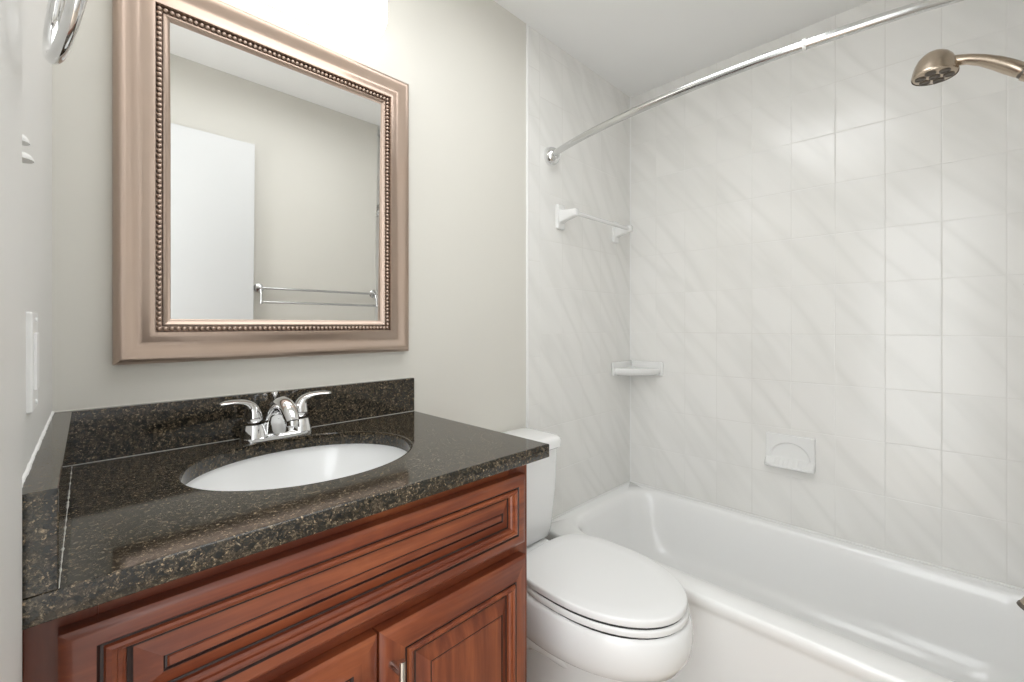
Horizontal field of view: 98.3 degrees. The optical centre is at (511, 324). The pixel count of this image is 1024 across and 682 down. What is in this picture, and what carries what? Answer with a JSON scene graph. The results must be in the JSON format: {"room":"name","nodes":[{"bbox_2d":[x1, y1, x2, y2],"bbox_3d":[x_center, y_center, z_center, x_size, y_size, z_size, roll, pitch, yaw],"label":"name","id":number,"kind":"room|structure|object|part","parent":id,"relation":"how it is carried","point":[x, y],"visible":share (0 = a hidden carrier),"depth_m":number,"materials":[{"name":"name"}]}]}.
{"room":"bathroom","nodes":[
{"label":"bathroom","id":0,"kind":"room"},
{"bbox_2d":[22,0,51,475],"bbox_3d":[-0.437,-0.005,0.329,1.315,2.390,0.113,0,0,45],"label":"wall","id":1,"kind":"structure","parent":0,"point":[36,71],"depth_m":0.59,"materials":[{"name":"white paint"}]},
{"bbox_2d":[0,0,21,681],"bbox_3d":[-0.396,-0.004,0.342,0.008,2.389,0.205,0,0,-44],"label":"trim","id":2,"kind":"structure","parent":1,"relation":"attached to","point":[10,10],"depth_m":0.36,"materials":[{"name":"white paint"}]},
{"bbox_2d":[22,134,33,163],"bbox_3d":[-0.510,-0.186,0.466,0.024,0.027,0.010,0,0,45],"label":"wall hook","id":3,"kind":"object","parent":1,"relation":"attached to","point":[26,158],"visible":0.67,"depth_m":0.46,"materials":[{"name":"white paint"}]},
{"bbox_3d":[-0.511,-0.195,0.464,0.020,0.009,0.008,0,0,45],"label":"knob","id":4,"kind":"part","parent":3,"relation":"part of","materials":[{"name":"white paint"}]},
{"bbox_3d":[-0.510,-0.177,0.466,0.024,0.009,0.010,0,0,45],"label":"knob","id":5,"kind":"part","parent":3,"relation":"part of","materials":[{"name":"white paint"}]},
{"bbox_2d":[26,312,38,413],"bbox_3d":[-0.568,0.043,0.525,0.010,0.115,0.070,0,0,-44],"label":"light switch","id":6,"kind":"object","parent":1,"relation":"attached to","point":[32,335],"visible":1,"depth_m":0.50,"materials":[{"name":"white plastic"}]},
{"bbox_2d":[22,411,54,487],"bbox_3d":[-0.670,0.164,0.628,0.006,0.009,0.556,0,0,-44],"label":"trim","id":7,"kind":"structure","parent":1,"relation":"attached to","point":[29,465],"depth_m":0.57,"materials":[{"name":"white"}]},
{"bbox_2d":[42,0,86,64],"bbox_3d":[-0.406,-0.324,0.397,0.150,0.171,0.053,0,0,45],"label":"towel ring","id":8,"kind":"object","parent":1,"relation":"attached to","point":[61,23],"visible":1,"depth_m":0.39,"materials":[{"name":"silver metal"}]},
{"bbox_2d":[52,0,629,517],"bbox_3d":[-0.160,-0.005,1.615,0.100,2.390,2.330,0,0,45],"label":"wall","id":9,"kind":"structure","parent":0,"point":[462,63],"depth_m":1.56,"materials":[{"name":"white paint"}]},
{"bbox_2d":[54,377,411,411],"bbox_3d":[-0.589,0.164,1.109,0.002,0.002,0.782,0,0,45],"label":"trim","id":10,"kind":"structure","parent":9,"relation":"attached to","point":[406,377],"depth_m":1.01,"materials":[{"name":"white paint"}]},
{"bbox_2d":[54,378,413,464],"bbox_3d":[-0.583,0.215,1.102,0.019,0.102,0.778,0,0,45],"label":"backsplash","id":11,"kind":"structure","parent":9,"relation":"attached to","point":[104,433],"depth_m":0.98,"materials":[{"name":"brown stone"}]},
{"bbox_2d":[112,0,408,364],"bbox_3d":[-0.557,-0.329,1.120,0.032,0.817,0.674,0,0,45],"label":"wall mirror","id":12,"kind":"object","parent":9,"relation":"attached to","point":[260,169],"visible":1,"depth_m":1.05,"materials":[{"name":"beige metal"}]},
{"bbox_3d":[-0.562,-0.329,1.125,0.013,0.637,0.494,0,0,45],"label":"glass","id":13,"kind":"part","parent":12,"relation":"part of","materials":[{"name":"white mirror"}]},
{"bbox_2d":[260,0,386,46],"bbox_3d":[-0.550,-0.842,1.048,0.144,0.160,0.515,0,0,45],"label":"vanity light","id":14,"kind":"object","parent":9,"relation":"attached to","point":[360,23],"visible":1,"depth_m":1.12,"materials":[{"name":"white glass"}]},
{"bbox_2d":[526,23,528,427],"bbox_3d":[0.060,-0.185,1.765,0.011,2.030,0.010,0,0,45],"label":"trim","id":15,"kind":"structure","parent":9,"relation":"attached to","point":[527,24],"depth_m":1.76,"materials":[{"name":"white"}]},
{"bbox_2d":[556,204,632,242],"bbox_3d":[0.395,-0.466,2.035,0.096,0.105,0.494,0,0,45],"label":"towel bar","id":16,"kind":"object","parent":9,"relation":"attached to","point":[563,215],"visible":1,"depth_m":1.91,"materials":[{"name":"white ceramic"}]},
{"bbox_2d":[630,97,630,480],"bbox_3d":[0.625,-0.185,2.337,0.010,2.030,0.010,0,0,45],"label":"trim","id":17,"kind":"structure","parent":9,"relation":"attached to","point":[630,97],"depth_m":2.33,"materials":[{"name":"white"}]},
{"bbox_2d":[544,0,963,165],"bbox_3d":[0.664,-0.709,1.296,1.528,0.080,0.182,0,0,45],"label":"shower curtain rod","id":18,"kind":"object","parent":9,"relation":"attached to","point":[552,155],"visible":1,"depth_m":1.17,"materials":[{"name":"silver metal"}]},
{"bbox_2d":[493,0,871,96],"bbox_3d":[0.415,-1.230,1.045,1.720,0.060,2.330,0,0,45],"label":"ceiling","id":19,"kind":"structure","parent":0,"point":[637,46],"depth_m":1.78,"materials":[{"name":"paint"}]},
{"bbox_2d":[631,0,1023,588],"bbox_3d":[1.235,-0.005,1.802,1.620,2.390,0.100,0,0,45],"label":"wall","id":20,"kind":"structure","parent":0,"point":[827,245],"depth_m":1.69,"materials":[{"name":"tile"}]},
{"bbox_2d":[612,360,662,375],"bbox_3d":[0.625,0.220,2.205,0.184,0.070,0.184,0,0,45],"label":"corner shelf","id":21,"kind":"object","parent":20,"relation":"attached to","point":[630,367],"visible":1,"depth_m":2.20,"materials":[{"name":"white ceramic"}]},
{"bbox_3d":[0.625,0.235,2.211,0.176,0.038,0.176,0,0,45],"label":"shelf plate","id":22,"kind":"part","parent":21,"relation":"part of","materials":[{"name":"white ceramic"}]},
{"bbox_2d":[552,481,1023,590],"bbox_3d":[0.907,0.824,1.544,1.523,0.008,0.732,0,0,45],"label":"trim","id":23,"kind":"structure","parent":20,"relation":"attached to","point":[899,555],"depth_m":1.76,"materials":[{"name":"white"}]},
{"bbox_2d":[764,431,815,473],"bbox_3d":[1.129,0.519,1.805,0.176,0.134,0.045,0,0,45],"label":"soap dish","id":24,"kind":"object","parent":20,"relation":"attached to","point":[784,451],"visible":1,"depth_m":1.81,"materials":[{"name":"white ceramic"}]},
{"bbox_3d":[0.039,1.220,0.665,1.720,0.060,3.400,0,0,45],"label":"floor","id":25,"kind":"structure","parent":0,"visible":0},
{"bbox_2d":[22,464,526,681],"bbox_3d":[-0.395,0.743,0.878,0.583,0.894,0.752,0,0,45],"label":"vanity cabinet","id":26,"kind":"object","parent":25,"relation":"on","point":[433,588],"visible":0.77,"depth_m":0.67,"materials":[{"name":"brown wood"}]},
{"bbox_2d":[22,378,548,629],"bbox_3d":[-0.396,0.230,0.905,0.562,0.132,0.796,0,0,45],"label":"countertop","id":27,"kind":"structure","parent":26,"relation":"on","point":[110,513],"depth_m":0.71,"materials":[{"name":"brown stone"}]},
{"bbox_2d":[220,391,331,443],"bbox_3d":[-0.547,0.214,1.044,0.153,0.104,0.194,0,0,7],"label":"faucet","id":28,"kind":"object","parent":27,"relation":"on","point":[284,417],"visible":1,"depth_m":1.02,"materials":[{"name":"silver metal"}]},
{"bbox_3d":[-0.614,0.197,1.000,0.038,0.060,0.091,0,0,40],"label":"lever handle","id":29,"kind":"part","parent":28,"relation":"part of","materials":[{"name":"silver metal"}]},
{"bbox_3d":[-0.575,0.209,1.071,0.014,0.094,0.014,0,0,45],"label":"lift rod","id":30,"kind":"part","parent":28,"relation":"part of","materials":[{"name":"silver metal"}]},
{"bbox_3d":[-0.560,0.259,1.057,0.053,0.013,0.156,0,0,45],"label":"plate","id":31,"kind":"part","parent":28,"relation":"part of","materials":[{"name":"silver metal"}]},
{"bbox_3d":[-0.532,0.211,1.029,0.141,0.088,0.075,0,0,45],"label":"spout","id":32,"kind":"part","parent":28,"relation":"part of","materials":[{"name":"silver metal"}]},
{"bbox_3d":[-0.504,0.197,1.111,0.091,0.060,0.038,0,0,-41],"label":"lever handle","id":33,"kind":"part","parent":28,"relation":"part of","materials":[{"name":"silver metal"}]},
{"bbox_2d":[186,444,406,490],"bbox_3d":[-0.416,0.368,0.907,0.402,0.143,0.470,0,0,45],"label":"sink basin","id":34,"kind":"object","parent":27,"relation":"in","point":[308,465],"visible":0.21,"depth_m":1.05,"materials":[{"name":"white ceramic"}]},
{"bbox_3d":[-0.238,0.317,0.722,0.019,0.042,0.639,0,0,45],"label":"rail","id":35,"kind":"part","parent":26,"relation":"part of","materials":[{"name":"brown wood"}]},
{"bbox_3d":[-0.217,0.392,0.707,0.010,0.077,0.617,0,0,45],"label":"raised panel","id":36,"kind":"part","parent":26,"relation":"part of","materials":[{"name":"brown wood"}]},
{"bbox_3d":[-0.343,0.778,0.583,0.027,0.573,0.355,0,0,45],"label":"door","id":37,"kind":"part","parent":26,"relation":"part of","materials":[{"name":"brown wood"}]},
{"bbox_3d":[-0.238,0.476,0.722,0.019,0.057,0.639,0,0,45],"label":"rail","id":38,"kind":"part","parent":26,"relation":"part of","materials":[{"name":"brown wood"}]},
{"bbox_3d":[-0.182,0.599,0.705,0.038,0.142,0.012,0,0,45],"label":"handle","id":39,"kind":"part","parent":26,"relation":"part of","materials":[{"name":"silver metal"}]},
{"bbox_3d":[-0.096,0.778,0.833,0.027,0.573,0.341,0,0,45],"label":"door","id":40,"kind":"part","parent":26,"relation":"part of","materials":[{"name":"brown wood"}]},
{"bbox_3d":[-0.088,0.780,0.837,0.010,0.456,0.238,0,0,45],"label":"raised panel","id":41,"kind":"part","parent":26,"relation":"part of","materials":[{"name":"brown wood"}]},
{"bbox_2d":[502,428,693,681],"bbox_3d":[0.198,0.795,1.387,0.717,0.790,0.404,0,0,45],"label":"toilet","id":42,"kind":"object","parent":25,"relation":"on","point":[599,609],"visible":0.81,"depth_m":1.23,"materials":[{"name":"white ceramic"}]},
{"bbox_3d":[0.000,0.420,1.555,0.198,0.040,0.364,0,0,45],"label":"tank lid","id":43,"kind":"part","parent":42,"relation":"part of","materials":[{"name":"white ceramic"}]},
{"bbox_3d":[-0.004,0.605,1.558,0.178,0.334,0.344,0,0,45],"label":"tank","id":44,"kind":"part","parent":42,"relation":"part of","materials":[{"name":"white ceramic"}]},
{"bbox_3d":[0.271,0.748,1.319,0.488,0.024,0.374,0,0,45],"label":"lid","id":45,"kind":"part","parent":42,"relation":"part of","materials":[{"name":"white plastic"}]},
{"bbox_3d":[0.277,0.773,1.313,0.477,0.018,0.378,0,0,45],"label":"seat","id":46,"kind":"part","parent":42,"relation":"part of","materials":[{"name":"white plastic"}]},
{"bbox_3d":[0.234,0.988,1.356,0.624,0.405,0.398,0,0,45],"label":"bowl","id":47,"kind":"part","parent":42,"relation":"part of","materials":[{"name":"white ceramic"}]},
{"bbox_2d":[545,482,1023,681],"bbox_3d":[0.907,1.008,1.541,1.517,0.364,0.730,0,0,45],"label":"bathtub","id":48,"kind":"object","parent":25,"relation":"on","point":[769,601],"visible":0.63,"depth_m":1.52,"materials":[{"name":"white ceramic"}]},
{"bbox_3d":[0.991,-0.005,0.475,0.100,2.390,2.330,0,0,45],"label":"wall","id":49,"kind":"structure","parent":0,"visible":0},
{"bbox_2d":[911,49,1023,85],"bbox_3d":[1.259,-0.671,1.097,0.402,0.177,0.097,0,0,45],"label":"shower","id":50,"kind":"object","parent":49,"relation":"attached to","point":[938,65],"visible":1,"depth_m":1.16,"materials":[{"name":"silver metal"}]},
{"bbox_3d":[1.212,-0.670,1.143,0.161,0.108,0.040,0,0,45],"label":"handle","id":51,"kind":"part","parent":50,"relation":"part of","materials":[{"name":"silver metal"}]},
{"bbox_3d":[1.329,-0.671,1.027,0.203,0.177,0.060,0,0,45],"label":"bracket arm","id":52,"kind":"part","parent":50,"relation":"part of","materials":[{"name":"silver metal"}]},
{"bbox_2d":[1016,597,1023,609],"bbox_3d":[1.378,0.697,1.077,0.198,0.086,0.072,0,0,45],"label":"tub spout","id":53,"kind":"object","parent":49,"relation":"attached to","point":[1020,603],"visible":1,"depth_m":1.13,"materials":[{"name":"silver metal"}]}
]}

